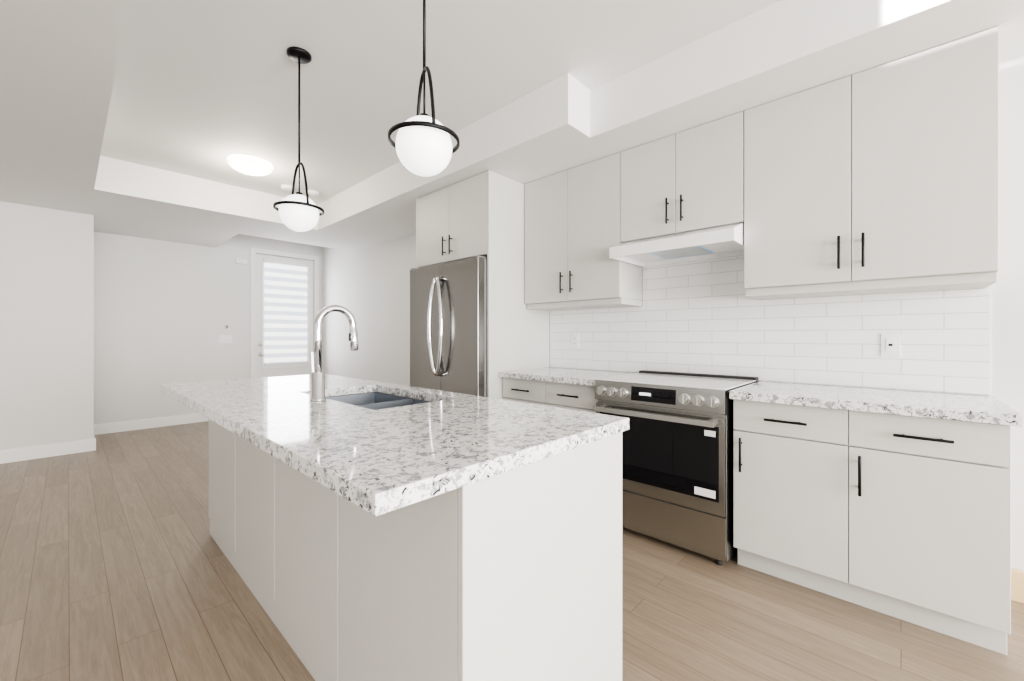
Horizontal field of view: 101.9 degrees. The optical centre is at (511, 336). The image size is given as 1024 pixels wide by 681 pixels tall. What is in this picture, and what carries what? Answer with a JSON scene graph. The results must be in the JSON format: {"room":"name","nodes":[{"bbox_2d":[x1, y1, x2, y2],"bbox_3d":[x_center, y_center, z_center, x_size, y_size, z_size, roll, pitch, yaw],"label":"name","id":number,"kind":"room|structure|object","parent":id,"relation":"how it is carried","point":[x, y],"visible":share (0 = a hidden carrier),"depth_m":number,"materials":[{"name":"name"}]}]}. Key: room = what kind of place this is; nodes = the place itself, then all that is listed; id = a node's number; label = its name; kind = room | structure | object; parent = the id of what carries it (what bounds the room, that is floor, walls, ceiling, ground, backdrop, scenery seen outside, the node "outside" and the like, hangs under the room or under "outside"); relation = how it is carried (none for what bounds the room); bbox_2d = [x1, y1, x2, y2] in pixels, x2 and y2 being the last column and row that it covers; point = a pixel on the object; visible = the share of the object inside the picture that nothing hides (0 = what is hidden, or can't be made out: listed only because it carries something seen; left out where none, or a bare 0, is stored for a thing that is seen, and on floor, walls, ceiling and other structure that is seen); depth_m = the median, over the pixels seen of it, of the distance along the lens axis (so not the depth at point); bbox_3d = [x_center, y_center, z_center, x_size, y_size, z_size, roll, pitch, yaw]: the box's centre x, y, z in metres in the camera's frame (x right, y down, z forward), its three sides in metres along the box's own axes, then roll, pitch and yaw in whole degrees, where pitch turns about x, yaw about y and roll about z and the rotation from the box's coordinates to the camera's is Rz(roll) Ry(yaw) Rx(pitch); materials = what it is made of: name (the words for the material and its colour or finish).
{"room":"kitchen","nodes":[
{"label":"kitchen","id":0,"kind":"room"},
{"bbox_2d":[0,201,93,449],"bbox_3d":[-6.368,-0.245,2.269,0.120,2.870,5.760,0,0,43],"label":"wall","id":1,"kind":"structure","parent":0,"point":[46,325],"depth_m":4.08,"materials":[{"name":"white paint"}]},
{"bbox_2d":[0,437,95,463],"bbox_3d":[-6.313,1.127,2.228,0.016,0.125,5.776,0,0,43],"label":"baseboard","id":2,"kind":"structure","parent":1,"relation":"attached to","point":[37,452],"depth_m":4.08,"materials":[{"name":"white"}]},
{"bbox_2d":[94,232,321,424],"bbox_3d":[-4.207,-0.245,5.984,0.120,2.870,2.860,0,0,43],"label":"wall","id":3,"kind":"structure","parent":0,"point":[165,312],"depth_m":5.50,"materials":[{"name":"white paint"}]},
{"bbox_2d":[94,413,208,434],"bbox_3d":[-4.479,1.127,5.593,0.016,0.125,1.675,0,0,43],"label":"baseboard","id":4,"kind":"structure","parent":3,"relation":"attached to","point":[114,427],"depth_m":5.36,"materials":[{"name":"white"}]},
{"bbox_2d":[219,335,231,342],"bbox_3d":[-4.121,0.040,5.979,0.010,0.120,0.160,0,0,43],"label":"switch plate","id":5,"kind":"object","parent":3,"relation":"attached to","point":[225,338],"visible":1,"depth_m":5.98,"materials":[{"name":"white plastic"}]},
{"bbox_2d":[250,247,318,377],"bbox_3d":[-3.598,-0.070,6.606,0.118,2.520,1.000,0,0,43],"label":"door frame","id":6,"kind":"structure","parent":3,"relation":"attached to","point":[253,251],"depth_m":6.25,"materials":[{"name":"white"}]},
{"bbox_2d":[256,254,313,377],"bbox_3d":[-3.573,-0.035,6.584,0.116,2.433,0.844,0,0,43],"label":"back door","id":7,"kind":"structure","parent":3,"relation":"in","point":[284,318],"depth_m":6.54,"materials":[{"name":"white"}]},
{"bbox_2d":[0,421,1023,680],"bbox_3d":[-1.189,1.220,0.120,12.900,0.060,9.700,0,0,43],"label":"floor","id":8,"kind":"structure","parent":0,"point":[114,563],"depth_m":1.82,"materials":[{"name":"brown wood"}]},
{"bbox_2d":[208,418,628,680],"bbox_3d":[-0.718,0.753,1.948,2.349,0.874,0.715,0,0,43],"label":"kitchen island","id":9,"kind":"object","parent":8,"relation":"on","point":[364,530],"depth_m":1.16,"materials":[{"name":"lacquer"},{"name":"white granite"}]},
{"bbox_2d":[161,374,628,517],"bbox_3d":[-0.815,0.296,1.902,2.450,0.040,0.931,0,0,43],"label":"island countertop","id":10,"kind":"structure","parent":9,"relation":"on","point":[392,459],"depth_m":1.22,"materials":[{"name":"white stone"}]},
{"bbox_2d":[310,305,358,400],"bbox_3d":[-0.797,0.068,1.855,0.101,0.414,0.213,0,0,43],"label":"faucet","id":11,"kind":"object","parent":10,"relation":"on","point":[317,375],"visible":1,"depth_m":1.78,"materials":[{"name":"silver metal"}]},
{"bbox_2d":[325,390,440,409],"bbox_3d":[-0.645,0.414,1.959,0.800,0.221,0.470,0,0,43],"label":"sink","id":12,"kind":"object","parent":10,"relation":"in","point":[375,399],"depth_m":2.22,"materials":[{"name":"silver metal"}]},
{"bbox_2d":[410,255,486,396],"bbox_3d":[-0.338,0.291,3.674,0.907,1.797,0.866,0,0,43],"label":"refrigerator","id":13,"kind":"object","parent":8,"relation":"on","point":[448,326],"visible":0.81,"depth_m":3.31,"materials":[{"name":"silver metal"}]},
{"bbox_2d":[416,170,549,398],"bbox_3d":[-0.285,-0.034,3.731,0.963,2.448,0.785,0,0,43],"label":"tall cabinet","id":14,"kind":"object","parent":8,"relation":"on","point":[482,214],"visible":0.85,"depth_m":3.33,"materials":[{"name":"grey paint"}]},
{"bbox_2d":[499,367,632,412],"bbox_3d":[0.433,0.733,3.155,0.864,0.914,0.645,0,0,43],"label":"base cabinet","id":15,"kind":"object","parent":8,"relation":"on","point":[567,388],"visible":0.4,"depth_m":2.95,"materials":[{"name":"grey paint"}]},
{"bbox_2d":[593,370,758,564],"bbox_3d":[0.994,0.721,2.555,0.756,0.938,0.736,0,0,43],"label":"range","id":16,"kind":"object","parent":8,"relation":"on","point":[677,463],"visible":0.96,"depth_m":2.27,"materials":[{"name":"silver metal"}]},
{"bbox_2d":[729,381,1022,654],"bbox_3d":[1.659,0.733,2.008,0.942,0.914,0.645,0,0,43],"label":"base cabinet","id":17,"kind":"object","parent":8,"relation":"on","point":[894,503],"visible":1,"depth_m":1.74,"materials":[{"name":"grey paint"}]},
{"bbox_2d":[0,0,1023,251],"bbox_3d":[-1.492,-1.470,-0.336,12.720,0.420,8.620,0,0,43],"label":"ceiling","id":18,"kind":"structure","parent":0,"point":[140,118],"depth_m":2.43,"materials":[{"name":"white paint"}]},
{"bbox_2d":[227,155,272,175],"bbox_3d":[-2.349,-1.506,3.739,0.356,0.107,0.356,0,0,43],"label":"flush ceiling light","id":19,"kind":"object","parent":18,"relation":"attached to","point":[248,165],"visible":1,"depth_m":3.65,"materials":[{"name":"white glass"}]},
{"bbox_2d":[280,184,291,191],"bbox_3d":[-2.341,-1.542,4.334,0.130,0.034,0.130,0,0,43],"label":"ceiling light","id":20,"kind":"object","parent":18,"relation":"attached to","point":[285,187],"visible":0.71,"depth_m":4.29,"materials":[{"name":"white plastic"}]},
{"bbox_2d":[273,46,323,231],"bbox_3d":[-1.176,-1.070,2.299,0.256,0.980,0.252,0,0,43],"label":"pendant light","id":21,"kind":"object","parent":18,"relation":"hanging from","point":[298,211],"visible":1,"depth_m":2.25,"materials":[{"name":"white glass"}]},
{"bbox_2d":[308,190,318,195],"bbox_3d":[-2.155,-1.542,4.488,0.130,0.034,0.130,0,0,43],"label":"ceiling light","id":22,"kind":"object","parent":18,"relation":"attached to","point":[313,193],"visible":0.88,"depth_m":4.45,"materials":[{"name":"white plastic"}]},
{"bbox_2d":[388,0,459,176],"bbox_3d":[-0.315,-1.070,1.493,0.252,0.980,0.252,0,0,43],"label":"pendant light","id":23,"kind":"object","parent":18,"relation":"hanging from","point":[422,144],"visible":1,"depth_m":1.43,"materials":[{"name":"white glass"}]},
{"bbox_2d":[322,55,1023,570],"bbox_3d":[1.412,-0.245,2.767,12.720,2.870,0.120,0,0,43],"label":"wall","id":24,"kind":"structure","parent":0,"point":[368,289],"depth_m":1.93,"materials":[{"name":"white paint"}]},
{"bbox_2d":[525,152,642,309],"bbox_3d":[0.537,-0.762,3.261,0.868,0.993,0.347,0,0,43],"label":"upper cabinet","id":25,"kind":"object","parent":24,"relation":"attached to","point":[573,215],"depth_m":3.07,"materials":[{"name":"grey paint"}]},
{"bbox_2d":[621,111,744,242],"bbox_3d":[1.132,-0.950,2.704,0.758,0.618,0.347,0,0,43],"label":"upper cabinet","id":26,"kind":"object","parent":24,"relation":"attached to","point":[693,179],"depth_m":2.53,"materials":[{"name":"grey paint"}]},
{"bbox_2d":[609,223,743,266],"bbox_3d":[1.077,-0.574,2.644,0.746,0.128,0.494,0,0,43],"label":"range hood","id":27,"kind":"object","parent":26,"relation":"attached to","point":[715,243],"visible":0.85,"depth_m":2.56,"materials":[{"name":"white metal"}]},
{"bbox_2d":[550,255,989,395],"bbox_3d":[1.276,-0.182,2.805,2.570,0.914,0.008,0,0,43],"label":"tile backsplash","id":28,"kind":"structure","parent":24,"relation":"attached to","point":[708,316],"depth_m":2.50,"materials":[{"name":"white tile"}]},
{"bbox_2d":[571,334,578,347],"bbox_3d":[0.528,0.040,3.492,0.072,0.116,0.010,0,0,43],"label":"electrical outlet","id":29,"kind":"object","parent":28,"relation":"attached to","point":[574,340],"visible":1,"depth_m":3.49,"materials":[{"name":"white plastic"}]},
{"bbox_2d":[881,334,899,355],"bbox_3d":[1.960,0.045,2.152,0.072,0.116,0.010,0,0,43],"label":"outlet","id":30,"kind":"object","parent":28,"relation":"attached to","point":[890,344],"visible":1,"depth_m":2.15,"materials":[{"name":"white plastic"}]},
{"bbox_2d":[741,26,998,293],"bbox_3d":[1.750,-0.762,2.126,0.930,0.993,0.347,0,0,43],"label":"upper cabinet","id":31,"kind":"object","parent":24,"relation":"attached to","point":[882,179],"depth_m":1.93,"materials":[{"name":"grey paint"}]},
{"bbox_2d":[1011,568,1023,603],"bbox_3d":[3.066,1.120,1.121,2.255,0.140,0.021,0,0,43],"label":"baseboard","id":32,"kind":"structure","parent":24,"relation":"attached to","point":[1017,585],"depth_m":1.86,"materials":[{"name":"brown"}]}
]}

